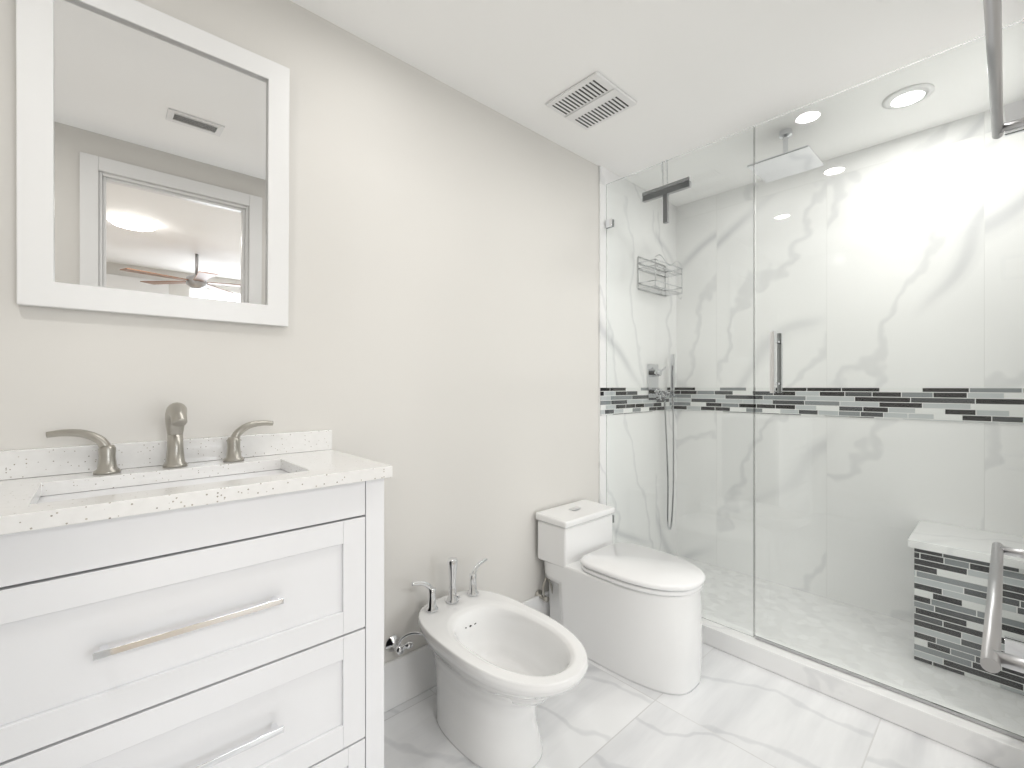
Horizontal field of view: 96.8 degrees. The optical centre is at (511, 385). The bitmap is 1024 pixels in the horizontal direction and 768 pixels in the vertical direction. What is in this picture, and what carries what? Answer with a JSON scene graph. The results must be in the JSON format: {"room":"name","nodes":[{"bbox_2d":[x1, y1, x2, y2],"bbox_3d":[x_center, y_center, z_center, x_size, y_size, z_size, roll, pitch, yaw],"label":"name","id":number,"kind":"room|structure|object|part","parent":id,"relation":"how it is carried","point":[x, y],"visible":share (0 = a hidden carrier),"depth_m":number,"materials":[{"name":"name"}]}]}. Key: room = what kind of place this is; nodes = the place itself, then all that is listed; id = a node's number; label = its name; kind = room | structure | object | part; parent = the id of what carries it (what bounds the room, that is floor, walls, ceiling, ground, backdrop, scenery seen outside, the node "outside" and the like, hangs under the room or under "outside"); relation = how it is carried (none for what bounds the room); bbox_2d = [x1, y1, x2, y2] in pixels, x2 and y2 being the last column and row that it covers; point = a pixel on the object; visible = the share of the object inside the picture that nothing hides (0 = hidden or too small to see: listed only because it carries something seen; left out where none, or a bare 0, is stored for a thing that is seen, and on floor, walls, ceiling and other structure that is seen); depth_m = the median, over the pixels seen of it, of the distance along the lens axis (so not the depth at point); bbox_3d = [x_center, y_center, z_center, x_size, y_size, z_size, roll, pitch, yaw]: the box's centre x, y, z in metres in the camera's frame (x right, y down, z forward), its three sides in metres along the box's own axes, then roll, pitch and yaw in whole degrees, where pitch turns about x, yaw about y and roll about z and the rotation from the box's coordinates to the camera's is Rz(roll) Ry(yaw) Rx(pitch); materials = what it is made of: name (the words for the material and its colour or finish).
{"room":"bathroom","nodes":[
{"label":"bathroom","id":0,"kind":"room"},
{"bbox_2d":[0,0,622,662],"bbox_3d":[-0.254,-0.020,1.943,3.900,2.440,0.112,0,0,-42],"label":"wall","id":1,"kind":"structure","parent":0,"point":[434,342],"depth_m":1.72,"materials":[{"name":"paint"}]},
{"bbox_2d":[16,0,289,326],"bbox_3d":[-0.924,-0.592,1.242,0.583,0.809,0.025,0,1,-42],"label":"mirror","id":2,"kind":"object","parent":1,"relation":"attached to","point":[152,161],"visible":0.98,"depth_m":1.20,"materials":[{"name":"white mirror"}]},
{"bbox_2d":[384,590,549,712],"bbox_3d":[-0.063,1.113,2.047,1.509,0.175,0.015,0,0,-42],"label":"baseboard","id":3,"kind":"structure","parent":1,"relation":"attached to","point":[409,675],"depth_m":1.73,"materials":[{"name":"white"}]},
{"bbox_2d":[290,0,1023,182],"bbox_3d":[0.330,-1.270,1.306,3.900,0.060,1.840,0,0,-42],"label":"ceiling","id":4,"kind":"structure","parent":0,"point":[688,75],"depth_m":1.68,"materials":[{"name":"paint"}]},
{"bbox_2d":[546,72,636,129],"bbox_3d":[0.346,-1.230,1.985,0.290,0.018,0.280,0,0,-42],"label":"ceiling vent","id":5,"kind":"object","parent":4,"relation":"in","point":[592,100],"visible":1,"depth_m":1.96,"materials":[{"name":"white plastic"}]},
{"bbox_2d":[384,642,998,767],"bbox_3d":[0.330,1.230,1.306,3.900,0.060,1.840,0,0,-42],"label":"floor","id":6,"kind":"structure","parent":0,"point":[730,711],"depth_m":1.58,"materials":[{"name":"tile"}]},
{"bbox_2d":[0,402,392,767],"bbox_3d":[-0.787,0.621,1.089,0.864,1.158,0.449,0,0,-42],"label":"bathroom vanity","id":7,"kind":"object","parent":6,"relation":"on","point":[175,599],"visible":1,"depth_m":0.98,"materials":[{"name":"white wood"}]},
{"bbox_2d":[0,429,392,560],"bbox_3d":[-0.788,0.196,1.091,0.864,0.096,0.444,0,0,-43],"label":"countertop","id":8,"kind":"structure","parent":7,"relation":"on","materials":[{"name":"stone"}]},
{"bbox_2d":[45,402,273,474],"bbox_3d":[-0.873,0.128,1.184,0.482,0.171,0.124,0,0,-43],"label":"faucet","id":9,"kind":"object","parent":8,"relation":"on","point":[175,455],"depth_m":1.19,"materials":[{"name":"silver metal"}]},
{"bbox_2d":[385,557,588,767],"bbox_3d":[-0.072,0.930,1.556,0.415,0.538,0.728,0,0,-42],"label":"bidet","id":10,"kind":"object","parent":6,"relation":"on","point":[505,666],"visible":1,"depth_m":1.50,"materials":[{"name":"white ceramic"}]},
{"bbox_2d":[535,499,705,694],"bbox_3d":[0.492,0.903,2.062,0.384,0.593,0.744,0,0,-42],"label":"toilet","id":11,"kind":"object","parent":6,"relation":"on","point":[632,612],"visible":1,"depth_m":1.90,"materials":[{"name":"white ceramic"}]},
{"bbox_3d":[0.317,0.741,2.253,0.370,0.188,0.183,0,0,-43],"label":"tank","id":12,"kind":"part","parent":11,"relation":"part of","materials":[{"name":"white ceramic"}]},
{"bbox_3d":[0.318,0.627,2.252,0.384,0.038,0.198,0,0,-43],"label":"tank lid","id":13,"kind":"part","parent":11,"relation":"part of","materials":[{"name":"white ceramic"}]},
{"bbox_3d":[0.570,0.790,1.977,0.380,0.047,0.512,0,0,-43],"label":"seat lid","id":14,"kind":"part","parent":11,"relation":"part of","materials":[{"name":"white plastic"}]},
{"bbox_2d":[600,19,1023,767],"bbox_3d":[1.367,-0.020,2.248,0.872,2.439,1.627,0,0,-42],"label":"shower","id":15,"kind":"object","parent":6,"relation":"on","point":[884,399],"visible":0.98,"depth_m":1.76,"materials":[{"name":"tile"}]},
{"bbox_3d":[1.352,-0.024,1.709,0.010,2.253,0.817,0,0,-43],"label":"glass door","id":16,"kind":"part","parent":15,"relation":"part of","materials":[{"name":"clear glass"}]},
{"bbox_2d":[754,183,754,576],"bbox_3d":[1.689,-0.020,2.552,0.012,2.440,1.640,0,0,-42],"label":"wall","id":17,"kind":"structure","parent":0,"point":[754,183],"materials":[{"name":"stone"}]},
{"bbox_3d":[0.918,-0.020,0.665,3.700,2.440,0.100,0,0,-43],"label":"wall","id":18,"kind":"structure","parent":0,"visible":0},
{"bbox_2d":[980,542,1023,673],"bbox_3d":[0.860,0.350,0.750,0.630,0.052,0.103,0,0,-42],"label":"towel rail","id":19,"kind":"object","parent":18,"relation":"attached to","point":[994,658],"visible":1,"depth_m":0.66,"materials":[{"name":"grey metal"}]},
{"bbox_2d":[983,0,1023,138],"bbox_3d":[0.860,-0.550,0.750,0.630,0.052,0.103,0,0,-42],"label":"towel rail","id":20,"kind":"object","parent":18,"relation":"attached to","point":[993,30],"visible":1,"depth_m":0.78,"materials":[{"name":"grey metal"}]}
]}

